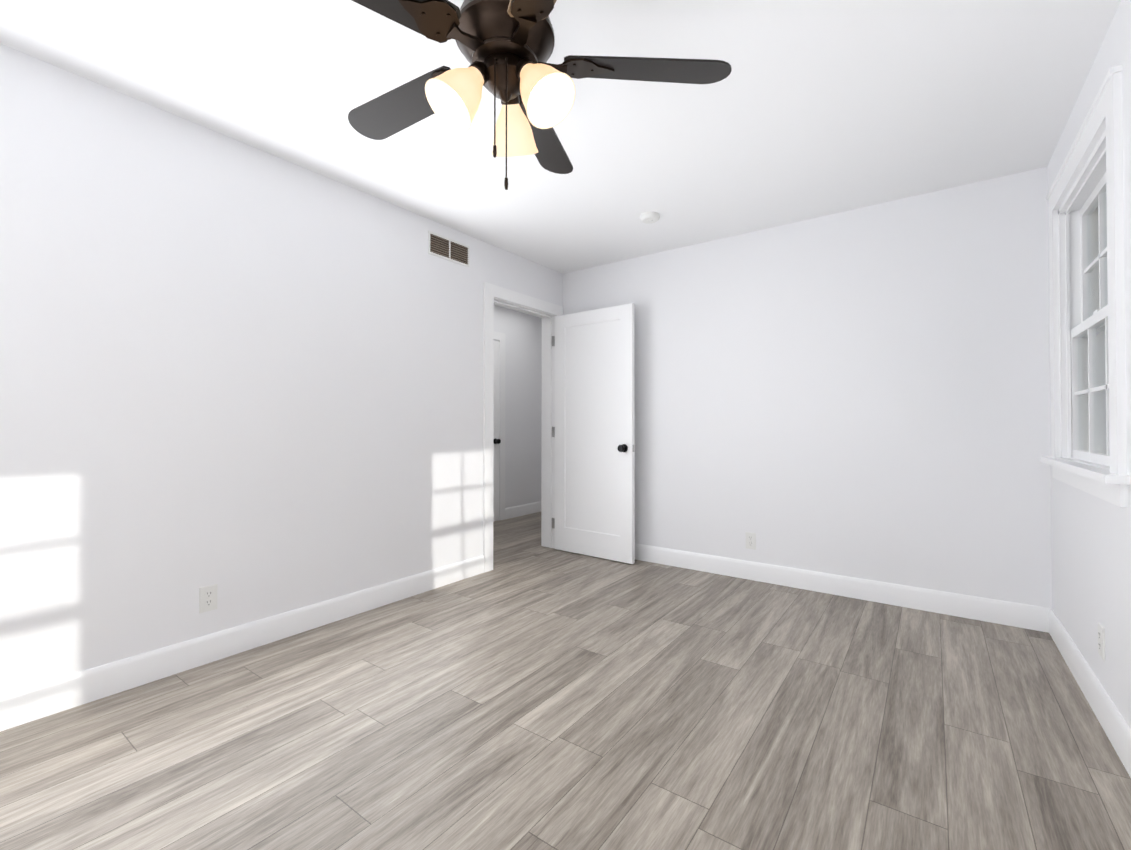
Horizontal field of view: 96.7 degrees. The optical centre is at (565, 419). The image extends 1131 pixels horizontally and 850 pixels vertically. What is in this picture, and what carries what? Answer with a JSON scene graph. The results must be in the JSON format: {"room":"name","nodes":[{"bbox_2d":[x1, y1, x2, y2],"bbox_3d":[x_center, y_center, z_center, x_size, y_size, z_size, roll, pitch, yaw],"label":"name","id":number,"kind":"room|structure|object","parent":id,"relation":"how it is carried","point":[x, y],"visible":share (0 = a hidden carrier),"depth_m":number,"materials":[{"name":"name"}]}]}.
{"room":"empty bedroom","nodes":[
{"label":"empty bedroom","id":0,"kind":"room"},
{"bbox_2d":[0,43,562,694],"bbox_3d":[-1.073,-0.106,3.184,0.140,2.440,6.880,0,-1,36],"label":"wall","id":1,"kind":"structure","parent":0,"point":[246,379],"depth_m":2.28,"materials":[{"name":"white paint"}]},
{"bbox_2d":[199,584,217,612],"bbox_3d":[-1.626,0.815,2.291,0.008,0.115,0.070,0,-1,36],"label":"electrical outlet","id":2,"kind":"object","parent":1,"relation":"attached to","point":[207,598],"visible":1,"depth_m":2.29,"materials":[{"name":"white plastic"}]},
{"bbox_2d":[0,555,483,731],"bbox_3d":[-1.778,1.040,2.075,0.014,0.125,3.995,0,-1,36],"label":"baseboard","id":3,"kind":"structure","parent":1,"relation":"attached to","point":[18,707],"depth_m":2.26,"materials":[{"name":"white wood"}]},
{"bbox_2d":[428,231,468,266],"bbox_3d":[-0.794,-1.168,3.451,0.012,0.150,0.360,0,-1,36],"label":"air vent","id":4,"kind":"object","parent":1,"relation":"in","point":[443,247],"visible":1,"depth_m":3.44,"materials":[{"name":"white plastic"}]},
{"bbox_2d":[483,282,562,572],"bbox_3d":[-0.377,0.057,4.136,0.176,2.135,0.970,0,-1,36],"label":"door frame","id":5,"kind":"structure","parent":1,"relation":"attached to","point":[545,311],"depth_m":4.10,"materials":[{"name":"white wood"}]},
{"bbox_2d":[552,303,634,563],"bbox_3d":[0.192,0.108,4.148,0.836,2.017,0.173,0,-1,36],"label":"door","id":6,"kind":"structure","parent":1,"relation":"in","point":[593,431],"depth_m":4.11,"materials":[{"name":"white painted wood"}]},
{"bbox_2d":[493,305,541,521],"bbox_3d":[-1.238,-0.084,5.162,0.140,2.440,3.880,0,-1,36],"label":"wall","id":7,"kind":"structure","parent":0,"point":[521,331],"depth_m":6.01,"materials":[{"name":"white paint"}]},
{"bbox_2d":[493,341,500,520],"bbox_3d":[-0.958,0.122,5.353,0.081,2.017,0.798,0,-1,36],"label":"hall door","id":8,"kind":"structure","parent":7,"relation":"in","point":[497,441],"depth_m":5.65,"materials":[{"name":"white wood"}]},
{"bbox_2d":[494,331,504,520],"bbox_3d":[-0.986,0.073,5.372,0.018,2.130,0.980,0,-1,36],"label":"door frame","id":9,"kind":"structure","parent":7,"relation":"attached to","point":[499,337],"depth_m":5.72,"materials":[{"name":"white wood"}]},
{"bbox_2d":[505,501,540,518],"bbox_3d":[-0.414,1.084,6.148,0.014,0.125,0.955,0,-1,36],"label":"baseboard","id":10,"kind":"structure","parent":7,"relation":"attached to","point":[516,511],"depth_m":6.00,"materials":[{"name":"white wood"}]},
{"bbox_2d":[0,0,1120,273],"bbox_3d":[-0.261,-1.382,2.606,4.750,0.100,6.880,0,-1,36],"label":"ceiling","id":11,"kind":"structure","parent":0,"point":[808,110],"depth_m":2.10,"materials":[{"name":"white paint"}]},
{"bbox_2d":[348,0,731,189],"bbox_3d":[-0.216,-0.982,1.453,1.242,0.724,1.267,0,-1,36],"label":"fan","id":12,"kind":"object","parent":11,"relation":"hanging from","point":[506,47],"visible":1,"depth_m":1.41,"materials":[{"name":"black wood"}]},
{"bbox_2d":[640,212,659,223],"bbox_3d":[0.548,-1.306,3.264,0.128,0.038,0.128,0,-1,36],"label":"smoke detector","id":13,"kind":"object","parent":11,"relation":"attached to","point":[649,217],"visible":1,"depth_m":3.23,"materials":[{"name":"white plastic"}]},
{"bbox_2d":[0,512,1130,849],"bbox_3d":[-0.261,1.158,2.578,4.750,0.100,6.880,0,-1,36],"label":"floor","id":14,"kind":"structure","parent":0,"point":[528,692],"depth_m":1.75,"materials":[{"name":"wood"}]},
{"bbox_2d":[563,167,1051,607],"bbox_3d":[1.352,-0.101,3.580,3.310,2.440,0.140,0,-1,36],"label":"wall","id":15,"kind":"structure","parent":0,"point":[862,393],"depth_m":3.14,"materials":[{"name":"white paint"}]},
{"bbox_2d":[746,532,755,549],"bbox_3d":[1.296,0.848,3.519,0.070,0.115,0.008,0,-1,36],"label":"electrical outlet","id":16,"kind":"object","parent":15,"relation":"attached to","point":[750,540],"visible":1,"depth_m":3.52,"materials":[{"name":"white plastic"}]},
{"bbox_2d":[635,543,1043,631],"bbox_3d":[1.238,1.056,3.555,3.140,0.125,0.015,0,-1,36],"label":"baseboard","id":17,"kind":"structure","parent":15,"relation":"attached to","point":[1019,615],"depth_m":3.12,"materials":[{"name":"white wood"}]},
{"bbox_2d":[1047,0,1130,728],"bbox_3d":[1.082,-0.135,0.522,0.140,2.440,5.120,0,-1,36],"label":"wall","id":18,"kind":"structure","parent":0,"point":[1091,556],"depth_m":1.83,"materials":[{"name":"white paint"}]},
{"bbox_2d":[1041,64,1129,506],"bbox_3d":[2.154,-0.422,2.015,0.225,1.410,1.172,0,-1,36],"label":"window","id":19,"kind":"structure","parent":18,"relation":"in","point":[1087,322],"depth_m":2.12,"materials":[{"name":"white wood"}]},
{"bbox_2d":[1044,607,1130,777],"bbox_3d":[1.061,1.024,0.611,0.014,0.125,4.980,0,-1,36],"label":"baseboard","id":20,"kind":"structure","parent":18,"relation":"attached to","point":[1111,720],"depth_m":1.89,"materials":[{"name":"white wood"}]},
{"bbox_2d":[1098,622,1104,660],"bbox_3d":[1.959,0.810,1.840,0.008,0.115,0.070,0,-1,36],"label":"electrical outlet","id":21,"kind":"object","parent":18,"relation":"attached to","point":[1101,640],"visible":1,"depth_m":1.83,"materials":[{"name":"white plastic"}]}
]}

